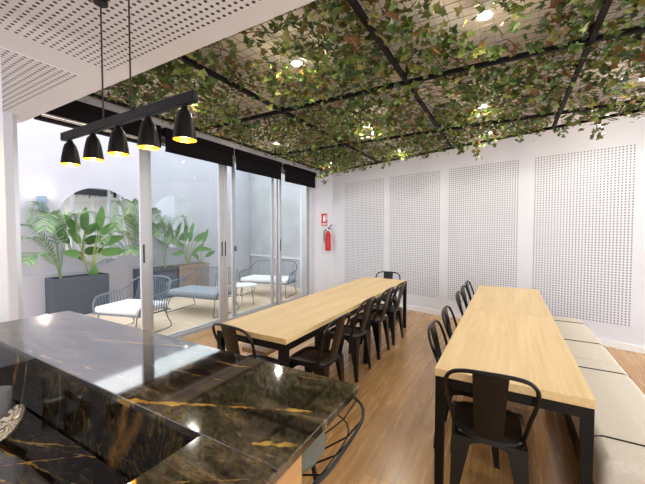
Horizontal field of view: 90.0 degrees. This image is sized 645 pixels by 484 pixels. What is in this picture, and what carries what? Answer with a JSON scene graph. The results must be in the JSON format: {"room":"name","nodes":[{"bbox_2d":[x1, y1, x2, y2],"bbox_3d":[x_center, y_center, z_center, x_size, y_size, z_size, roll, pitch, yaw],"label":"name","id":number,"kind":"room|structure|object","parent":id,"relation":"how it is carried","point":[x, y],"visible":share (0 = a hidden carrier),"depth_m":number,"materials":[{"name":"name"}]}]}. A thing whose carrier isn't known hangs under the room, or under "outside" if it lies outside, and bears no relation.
{"room":"common room","nodes":[
{"label":"common room","id":0,"kind":"room"},
{"bbox_2d":[0,52,8,322],"bbox_3d":[-2.345,0.219,0.188,0.155,2.600,3.175,1,2,30],"label":"wall","id":1,"kind":"structure","parent":0,"point":[4,294],"depth_m":1.51,"materials":[{"name":"white paint"}]},
{"bbox_2d":[2,111,18,320],"bbox_3d":[-3.910,0.176,1.433,0.300,2.600,3.775,1,2,30],"label":"wall","id":2,"kind":"structure","parent":0,"point":[7,117],"depth_m":2.95,"materials":[{"name":"white paint"}]},
{"bbox_2d":[12,116,22,318],"bbox_3d":[-2.984,-0.011,3.107,0.190,2.860,0.060,1,2,30],"label":"trim","id":3,"kind":"structure","parent":2,"relation":"attached to","point":[14,119],"depth_m":3.06,"materials":[{"name":"silver metal"}]},
{"bbox_2d":[17,118,250,275],"bbox_3d":[-4.435,-0.511,6.919,0.400,3.800,8.400,1,2,30],"label":"wall","id":4,"kind":"structure","parent":0,"point":[40,146],"depth_m":6.74,"materials":[{"name":"white paint"}]},
{"bbox_2d":[37,195,46,209],"bbox_3d":[-4.890,-0.695,5.628,0.090,0.255,0.110,1,2,30],"label":"wall sconce","id":5,"kind":"object","parent":4,"relation":"attached to","point":[43,198],"visible":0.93,"depth_m":5.59,"materials":[{"name":"blue"}]},
{"bbox_2d":[55,188,137,262],"bbox_3d":[-4.456,-0.326,6.465,0.020,1.508,1.508,1,2,30],"label":"round mirror","id":6,"kind":"object","parent":4,"relation":"attached to","point":[92,199],"visible":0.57,"depth_m":6.33,"materials":[{"name":"mirror"}]},
{"bbox_2d":[22,255,250,318],"bbox_3d":[-4.317,0.922,6.727,0.045,0.772,8.100,1,2,30],"label":"trim","id":7,"kind":"structure","parent":4,"relation":"attached to","point":[33,286],"depth_m":6.66,"materials":[{"name":"white paint"}]},
{"bbox_2d":[152,195,197,247],"bbox_3d":[-3.604,-0.496,7.942,0.020,1.288,1.288,1,2,30],"label":"round mirror","id":8,"kind":"object","parent":4,"relation":"attached to","point":[170,206],"visible":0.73,"depth_m":7.96,"materials":[{"name":"silver glass"}]},
{"bbox_2d":[0,0,314,122],"bbox_3d":[-0.601,-1.304,-0.438,7.850,0.494,3.920,1,2,30],"label":"ceiling","id":9,"kind":"structure","parent":0,"point":[50,50],"depth_m":1.78,"materials":[{"name":"paint"}]},
{"bbox_2d":[60,0,197,165],"bbox_3d":[-0.927,-0.761,1.452,1.056,0.727,0.086,1,2,30],"label":"pendant lamp","id":10,"kind":"object","parent":9,"relation":"hanging from","point":[184,131],"visible":1,"depth_m":1.41,"materials":[{"name":"black metal"}]},
{"bbox_2d":[176,137,191,139],"bbox_3d":[-0.526,-0.402,1.233,0.079,0.001,0.079,1,2,30],"label":"diffuser","id":11,"kind":"object","parent":10,"relation":"attached to","point":[177,138],"depth_m":1.25,"materials":[{"name":"yellow plastic"}]},
{"bbox_2d":[77,97,311,170],"bbox_3d":[-1.689,-1.571,5.269,0.270,0.110,5.340,1,2,30],"label":"wall header","id":12,"kind":"structure","parent":0,"point":[91,101],"depth_m":4.83,"materials":[{"name":"white paint"}]},
{"bbox_2d":[34,100,160,147],"bbox_3d":[-2.414,-1.337,3.616,0.127,0.275,1.260,1,2,30],"label":"roller blind","id":13,"kind":"object","parent":12,"relation":"attached to","point":[74,114],"visible":0.35,"depth_m":3.38,"materials":[{"name":"black fabric"}]},
{"bbox_2d":[138,138,224,337],"bbox_3d":[-1.983,-0.030,4.723,0.046,2.765,1.390,1,2,30],"label":"door","id":14,"kind":"structure","parent":12,"relation":"in","point":[142,153],"depth_m":4.19,"materials":[{"name":"silver metal"}]},
{"bbox_2d":[147,144,218,335],"bbox_3d":[-2.004,-0.036,4.873,0.040,2.765,1.390,1,2,30],"label":"door","id":15,"kind":"structure","parent":12,"relation":"in","point":[148,151],"depth_m":4.33,"materials":[{"name":"silver metal"}]},
{"bbox_2d":[161,127,234,169],"bbox_3d":[-1.776,-1.335,4.753,0.100,0.355,1.226,1,2,30],"label":"roller blind","id":16,"kind":"object","parent":12,"relation":"attached to","point":[203,149],"visible":1,"depth_m":4.71,"materials":[{"name":"black fabric"}]},
{"bbox_2d":[223,157,273,321],"bbox_3d":[-1.309,-0.070,5.895,0.046,2.765,1.305,1,2,30],"label":"door","id":17,"kind":"structure","parent":12,"relation":"in","point":[224,166],"depth_m":5.51,"materials":[{"name":"silver metal"}]},
{"bbox_2d":[230,162,277,316],"bbox_3d":[-1.254,-0.080,6.166,0.050,2.765,1.300,1,2,30],"label":"door","id":18,"kind":"structure","parent":12,"relation":"in","point":[232,171],"depth_m":5.65,"materials":[{"name":"silver metal"}]},
{"bbox_2d":[233,149,282,180],"bbox_3d":[-1.135,-1.373,5.867,0.100,0.355,1.256,1,2,30],"label":"roller blind","id":19,"kind":"object","parent":12,"relation":"attached to","point":[248,162],"visible":0.9,"depth_m":5.77,"materials":[{"name":"black fabric"}]},
{"bbox_2d":[278,170,307,303],"bbox_3d":[-0.625,-0.111,7.084,0.046,2.765,1.080,1,2,30],"label":"door","id":20,"kind":"structure","parent":12,"relation":"in","point":[280,301],"depth_m":6.68,"materials":[{"name":"silver metal"}]},
{"bbox_2d":[283,164,316,187],"bbox_3d":[-0.478,-1.412,7.011,0.100,0.356,1.216,1,2,30],"label":"roller blind","id":21,"kind":"object","parent":12,"relation":"attached to","point":[293,174],"visible":0.9,"depth_m":6.93,"materials":[{"name":"black fabric"}]},
{"bbox_2d":[302,185,308,295],"bbox_3d":[-0.392,-0.165,7.615,0.190,2.860,0.065,1,2,30],"label":"trim","id":22,"kind":"structure","parent":12,"relation":"attached to","point":[303,187],"depth_m":7.60,"materials":[{"name":"silver metal"}]},
{"bbox_2d":[177,295,304,338],"bbox_3d":[-1.682,1.346,5.399,0.210,0.016,5.200,1,2,30],"label":"trim","id":23,"kind":"structure","parent":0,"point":[300,295],"depth_m":4.96,"materials":[{"name":"silver metal"}]},
{"bbox_2d":[250,173,299,287],"bbox_3d":[-1.169,-0.638,9.335,2.998,3.712,0.252,2,3,44],"label":"wall","id":24,"kind":"structure","parent":0,"point":[259,185],"depth_m":9.53,"materials":[{"name":"white paint"}]},
{"bbox_2d":[250,254,299,259],"bbox_3d":[-1.228,0.436,9.220,2.898,0.030,0.048,2,3,44],"label":"trim","id":25,"kind":"structure","parent":24,"relation":"attached to","point":[250,254],"depth_m":9.21,"materials":[{"name":"white"}]},
{"bbox_2d":[300,169,332,294],"bbox_3d":[-0.027,-0.225,7.775,0.800,2.970,0.660,1,2,30],"label":"wall pier","id":26,"kind":"object","parent":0,"point":[321,197],"visible":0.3,"depth_m":7.63,"materials":[{"name":"white paint"}]},
{"bbox_2d":[321,213,326,225],"bbox_3d":[0.041,-0.524,7.604,0.150,0.300,0.008,0,2,6],"label":"sign","id":27,"kind":"object","parent":26,"relation":"attached to","point":[323,215],"visible":1,"depth_m":7.60,"materials":[{"name":"red plastic"}]},
{"bbox_2d":[324,225,331,250],"bbox_3d":[0.133,-0.106,7.521,0.154,0.609,0.154,-2,3,-44],"label":"fire extinguisher","id":28,"kind":"object","parent":26,"relation":"attached to","point":[327,237],"visible":1,"depth_m":7.48,"materials":[{"name":"red metal"}]},
{"bbox_2d":[84,0,644,169],"bbox_3d":[1.780,-1.632,3.695,7.850,0.120,5.674,1,2,30],"label":"ceiling","id":29,"kind":"structure","parent":0,"point":[465,3],"depth_m":2.70,"materials":[{"name":"paint"}]},
{"bbox_2d":[291,50,301,65],"bbox_3d":[-0.201,-1.462,2.512,0.088,0.140,0.088,1,2,30],"label":"ceiling spotlight","id":30,"kind":"object","parent":29,"relation":"attached to","point":[298,63],"visible":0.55,"depth_m":2.49,"materials":[{"name":"white"}]},
{"bbox_2d":[87,0,644,172],"bbox_3d":[1.164,-1.474,3.582,5.232,0.187,4.974,1,2,30],"label":"trellis","id":31,"kind":"object","parent":29,"relation":"hanging from","point":[595,26],"visible":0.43,"depth_m":2.83,"materials":[{"name":"black metal"}]},
{"bbox_2d":[83,0,644,183],"bbox_3d":[1.125,-1.328,3.579,5.382,0.506,5.141,1,2,30],"label":"ivy","id":32,"kind":"object","parent":31,"relation":"hanging from","point":[344,65],"visible":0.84,"depth_m":2.77,"materials":[{"name":"green plant"}]},
{"bbox_2d":[479,98,487,107],"bbox_3d":[1.687,-1.491,3.388,0.088,0.140,0.088,1,2,30],"label":"ceiling spotlight","id":33,"kind":"object","parent":29,"relation":"attached to","point":[480,102],"visible":0.48,"depth_m":3.36,"materials":[{"name":"white"}]},
{"bbox_2d":[477,0,492,20],"bbox_3d":[0.986,-1.443,1.958,0.088,0.140,0.088,1,2,30],"label":"ceiling spotlight","id":34,"kind":"object","parent":29,"relation":"attached to","point":[487,13],"visible":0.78,"depth_m":1.93,"materials":[{"name":"white"}]},
{"bbox_2d":[86,282,644,483],"bbox_3d":[-0.413,1.482,3.347,11.200,0.140,10.500,1,2,30],"label":"floor","id":35,"kind":"structure","parent":0,"point":[394,442],"depth_m":2.68,"materials":[{"name":"brown wood"}]},
{"bbox_2d":[0,401,130,483],"bbox_3d":[-1.094,1.056,0.724,1.487,0.890,0.802,1,2,30],"label":"countertop","id":36,"kind":"structure","parent":35,"relation":"on","point":[36,453],"depth_m":0.89,"materials":[{"name":"black stone"}]},
{"bbox_2d":[0,385,11,419],"bbox_3d":[-1.092,0.548,1.079,0.080,0.100,0.080,1,2,30],"label":"crystal tumbler","id":37,"kind":"object","parent":36,"relation":"on","point":[6,390],"visible":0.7,"depth_m":1.08,"materials":[{"name":"clear glass"}]},
{"bbox_2d":[0,404,25,441],"bbox_3d":[-0.967,0.559,0.996,0.108,0.084,0.076,1,2,30],"label":"dish","id":38,"kind":"object","parent":36,"relation":"on","point":[12,420],"visible":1,"depth_m":1.00,"materials":[{"name":"silver glass"}]},
{"bbox_2d":[45,272,109,314],"bbox_3d":[-4.521,0.978,5.987,0.330,0.712,0.890,1,2,30],"label":"planter box","id":39,"kind":"object","parent":35,"relation":"on","point":[75,293],"visible":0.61,"depth_m":5.81,"materials":[{"name":"grey"}]},
{"bbox_2d":[20,200,102,277],"bbox_3d":[-4.491,0.004,5.495,0.820,1.421,1.569,1,2,30],"label":"palm plant","id":40,"kind":"object","parent":39,"relation":"in","point":[51,228],"visible":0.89,"depth_m":5.43,"materials":[{"name":"green plant"}]},
{"bbox_2d":[61,206,123,274],"bbox_3d":[-4.329,-0.001,6.102,0.167,1.391,1.065,1,2,32],"label":"plant","id":41,"kind":"object","parent":39,"relation":"on","point":[111,251],"visible":0.85,"depth_m":6.16,"materials":[{"name":"green plant"}]},
{"bbox_2d":[92,275,171,332],"bbox_3d":[-2.878,0.970,4.979,0.910,0.811,0.842,1,2,15],"label":"armchair","id":42,"kind":"object","parent":35,"relation":"on","point":[132,307],"visible":0.78,"depth_m":4.86,"materials":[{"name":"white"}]},
{"bbox_2d":[95,299,167,315],"bbox_3d":[-2.894,0.987,4.919,0.780,0.095,0.620,1,2,15],"label":"seat cushion","id":43,"kind":"object","parent":42,"relation":"on","point":[127,307],"depth_m":4.73,"materials":[{"name":"white fabric"}]},
{"bbox_2d":[133,265,177,299],"bbox_3d":[-3.764,0.933,7.304,0.330,0.712,0.850,1,2,30],"label":"planter box","id":44,"kind":"object","parent":35,"relation":"on","point":[169,271],"visible":0.33,"depth_m":7.24,"materials":[{"name":"grey"}]},
{"bbox_2d":[95,198,175,256],"bbox_3d":[-3.793,-0.121,6.747,0.758,1.587,1.618,1,2,30],"label":"palm plant","id":45,"kind":"object","parent":44,"relation":"in","point":[136,252],"visible":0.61,"depth_m":6.62,"materials":[{"name":"green plant"}]},
{"bbox_2d":[152,207,190,266],"bbox_3d":[-3.517,-0.060,7.386,0.602,1.420,1.185,1,2,30],"label":"palm plant","id":46,"kind":"object","parent":44,"relation":"on","point":[157,231],"visible":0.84,"depth_m":7.31,"materials":[{"name":"green plant"}]},
{"bbox_2d":[0,310,359,483],"bbox_3d":[-0.980,0.951,0.717,1.688,1.100,1.410,1,2,30],"label":"countertop","id":47,"kind":"structure","parent":35,"relation":"on","point":[155,408],"depth_m":0.88,"materials":[{"name":"black stone"}]},
{"bbox_2d":[0,346,194,480],"bbox_3d":[-0.888,0.519,1.065,1.487,0.220,0.020,1,2,30],"label":"backsplash","id":48,"kind":"structure","parent":47,"relation":"attached to","point":[131,442],"depth_m":0.92,"materials":[{"name":"black stone"}]},
{"bbox_2d":[170,262,208,287],"bbox_3d":[-3.308,0.905,8.097,0.330,0.712,0.880,1,2,30],"label":"planter box","id":49,"kind":"object","parent":35,"relation":"on","point":[184,270],"visible":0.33,"depth_m":7.95,"materials":[{"name":"brown wood"}]},
{"bbox_2d":[172,222,211,264],"bbox_3d":[-3.255,0.066,7.950,0.174,1.132,1.206,1,2,30],"label":"plant","id":50,"kind":"object","parent":49,"relation":"on","point":[199,237],"visible":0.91,"depth_m":8.01,"materials":[{"name":"green plant"}]},
{"bbox_2d":[192,229,214,263],"bbox_3d":[-3.089,0.131,8.278,0.138,0.980,0.739,1,2,30],"label":"plant","id":51,"kind":"object","parent":49,"relation":"on","point":[210,253],"visible":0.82,"depth_m":8.36,"materials":[{"name":"green plant"}]},
{"bbox_2d":[166,266,238,317],"bbox_3d":[-2.273,0.928,6.223,1.270,0.812,0.842,1,2,22],"label":"outdoor sofa","id":52,"kind":"object","parent":35,"relation":"on","point":[206,292],"visible":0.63,"depth_m":6.11,"materials":[{"name":"blue"}]},
{"bbox_2d":[168,285,230,298],"bbox_3d":[-2.296,0.945,6.166,1.140,0.095,0.620,1,2,22],"label":"seat cushion","id":53,"kind":"object","parent":52,"relation":"on","point":[191,291],"depth_m":5.99,"materials":[{"name":"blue fabric"}]},
{"bbox_2d":[230,282,256,304],"bbox_3d":[-1.652,1.098,6.758,0.550,0.421,0.550,1,2,30],"label":"side table","id":54,"kind":"object","parent":35,"relation":"on","point":[242,284],"visible":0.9,"depth_m":6.74,"materials":[{"name":"white"}]},
{"bbox_2d":[212,323,280,364],"bbox_3d":[-0.575,1.021,2.582,0.437,0.834,0.478,1,2,34],"label":"metal chair","id":55,"kind":"object","parent":35,"relation":"on","point":[229,332],"visible":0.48,"depth_m":2.41,"materials":[{"name":"black metal"}]},
{"bbox_2d":[239,260,296,297],"bbox_3d":[-1.286,0.872,7.846,1.310,0.812,0.842,1,2,15],"label":"outdoor sofa","id":56,"kind":"object","parent":35,"relation":"on","point":[264,279],"visible":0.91,"depth_m":7.69,"materials":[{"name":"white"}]},
{"bbox_2d":[241,275,295,282],"bbox_3d":[-1.302,0.890,7.786,1.180,0.095,0.620,1,2,15],"label":"seat cushion","id":57,"kind":"object","parent":56,"relation":"on","point":[252,278],"depth_m":7.59,"materials":[{"name":"white fabric"}]},
{"bbox_2d":[242,331,323,360],"bbox_3d":[-0.201,1.175,3.676,0.280,0.450,1.720,1,2,30],"label":"wooden bench","id":58,"kind":"object","parent":35,"relation":"on","point":[247,348],"visible":0.14,"depth_m":2.95,"materials":[{"name":"brown wood"}]},
{"bbox_2d":[216,293,368,366],"bbox_3d":[-0.170,1.042,3.196,0.710,0.750,1.608,1,2,30],"label":"table","id":59,"kind":"object","parent":35,"relation":"on","point":[283,327],"visible":0.57,"depth_m":2.83,"materials":[{"name":"brown wood"}]},
{"bbox_2d":[289,312,350,381],"bbox_3d":[-0.034,1.014,2.778,0.478,0.834,0.437,1,2,30],"label":"metal chair","id":60,"kind":"object","parent":35,"relation":"on","point":[318,360],"visible":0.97,"depth_m":2.69,"materials":[{"name":"black metal"}]},
{"bbox_2d":[302,396,364,483],"bbox_3d":[-0.190,1.080,1.283,0.639,0.808,0.639,1,2,30],"label":"bar stool","id":61,"kind":"object","parent":35,"relation":"on","point":[310,457],"visible":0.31,"depth_m":1.17,"materials":[{"name":"black metal"}]},
{"bbox_2d":[323,296,375,382],"bbox_3d":[0.298,0.990,3.475,0.478,0.834,0.437,1,2,30],"label":"metal chair","id":62,"kind":"object","parent":35,"relation":"on","point":[353,334],"visible":0.82,"depth_m":3.36,"materials":[{"name":"black metal"}]},
{"bbox_2d":[317,277,406,351],"bbox_3d":[0.629,0.994,4.587,0.710,0.750,1.593,1,2,30],"label":"table","id":63,"kind":"object","parent":35,"relation":"on","point":[366,287],"visible":0.44,"depth_m":4.43,"materials":[{"name":"brown wood"}]},
{"bbox_2d":[348,287,393,359],"bbox_3d":[0.623,0.971,4.049,0.478,0.834,0.437,1,2,30],"label":"metal chair","id":64,"kind":"object","parent":35,"relation":"on","point":[376,319],"visible":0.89,"depth_m":3.94,"materials":[{"name":"black metal"}]},
{"bbox_2d":[371,271,399,327],"bbox_3d":[1.018,0.927,5.337,0.437,0.834,0.478,1,2,30],"label":"metal chair","id":65,"kind":"object","parent":35,"relation":"on","point":[387,274],"visible":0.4,"depth_m":5.42,"materials":[{"name":"black metal"}]},
{"bbox_2d":[371,281,406,344],"bbox_3d":[0.915,0.954,4.537,0.478,0.834,0.437,1,2,32],"label":"metal chair","id":66,"kind":"object","parent":35,"relation":"on","point":[391,310],"visible":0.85,"depth_m":4.40,"materials":[{"name":"black metal"}]},
{"bbox_2d":[441,305,456,410],"bbox_3d":[1.300,1.013,2.818,0.478,0.834,0.437,1,2,30],"label":"metal chair","id":67,"kind":"object","parent":35,"relation":"on","point":[444,313],"visible":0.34,"depth_m":2.92,"materials":[{"name":"black metal"}]},
{"bbox_2d":[455,291,466,315],"bbox_3d":[1.724,0.988,3.555,0.478,0.834,0.437,1,2,30],"label":"metal chair","id":68,"kind":"object","parent":35,"relation":"on","point":[457,296],"visible":0.23,"depth_m":3.66,"materials":[{"name":"black metal"}]},
{"bbox_2d":[427,320,499,468],"bbox_3d":[1.021,1.029,2.333,0.478,0.834,0.437,1,2,30],"label":"metal chair","id":69,"kind":"object","parent":35,"relation":"on","point":[437,353],"visible":0.37,"depth_m":2.24,"materials":[{"name":"black metal"}]},
{"bbox_2d":[461,285,470,306],"bbox_3d":[1.960,0.974,3.966,0.478,0.834,0.437,1,2,30],"label":"metal chair","id":70,"kind":"object","parent":35,"relation":"on","point":[462,286],"visible":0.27,"depth_m":4.09,"materials":[{"name":"black metal"}]},
{"bbox_2d":[465,280,474,298],"bbox_3d":[2.192,0.960,4.369,0.478,0.834,0.437,1,2,30],"label":"metal chair","id":71,"kind":"object","parent":35,"relation":"on","point":[466,281],"visible":0.23,"depth_m":4.51,"materials":[{"name":"black metal"}]},
{"bbox_2d":[444,368,541,483],"bbox_3d":[0.918,1.047,1.799,0.437,0.834,0.478,1,2,25],"label":"metal chair","id":72,"kind":"object","parent":35,"relation":"on","point":[487,420],"visible":1,"depth_m":1.64,"materials":[{"name":"black metal"}]},
{"bbox_2d":[467,285,552,317],"bbox_3d":[2.154,1.022,3.768,0.710,0.750,1.603,1,2,30],"label":"table","id":73,"kind":"object","parent":35,"relation":"on","point":[523,301],"visible":0.48,"depth_m":3.55,"materials":[{"name":"brown wood"}]},
{"bbox_2d":[434,308,595,483],"bbox_3d":[1.348,1.070,2.366,0.710,0.750,1.626,1,2,30],"label":"table","id":74,"kind":"object","parent":35,"relation":"on","point":[534,349],"visible":0.95,"depth_m":1.85,"materials":[{"name":"brown wood"}]},
{"bbox_2d":[552,316,617,363],"bbox_3d":[2.627,1.179,3.399,0.433,0.461,1.519,1,2,30],"label":"upholstered bench","id":75,"kind":"object","parent":35,"relation":"on","point":[580,340],"visible":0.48,"depth_m":3.12,"materials":[{"name":"fabric"}]},
{"bbox_2d":[564,357,644,483],"bbox_3d":[1.865,1.224,2.073,0.433,0.461,1.519,1,2,30],"label":"upholstered bench","id":76,"kind":"object","parent":35,"relation":"on","point":[619,422],"visible":0.59,"depth_m":1.81,"materials":[{"name":"fabric"}]},
{"bbox_2d":[333,113,644,346],"bbox_3d":[2.938,-0.134,5.096,7.441,2.970,0.144,2,3,44],"label":"wall","id":77,"kind":"structure","parent":0,"point":[563,219],"depth_m":4.96,"materials":[{"name":"white paint"}]},
{"bbox_2d":[375,301,644,353],"bbox_3d":[2.912,1.311,5.066,7.368,0.085,0.017,2,3,44],"label":"baseboard","id":78,"kind":"structure","parent":77,"relation":"attached to","point":[618,345],"depth_m":4.26,"materials":[{"name":"white"}]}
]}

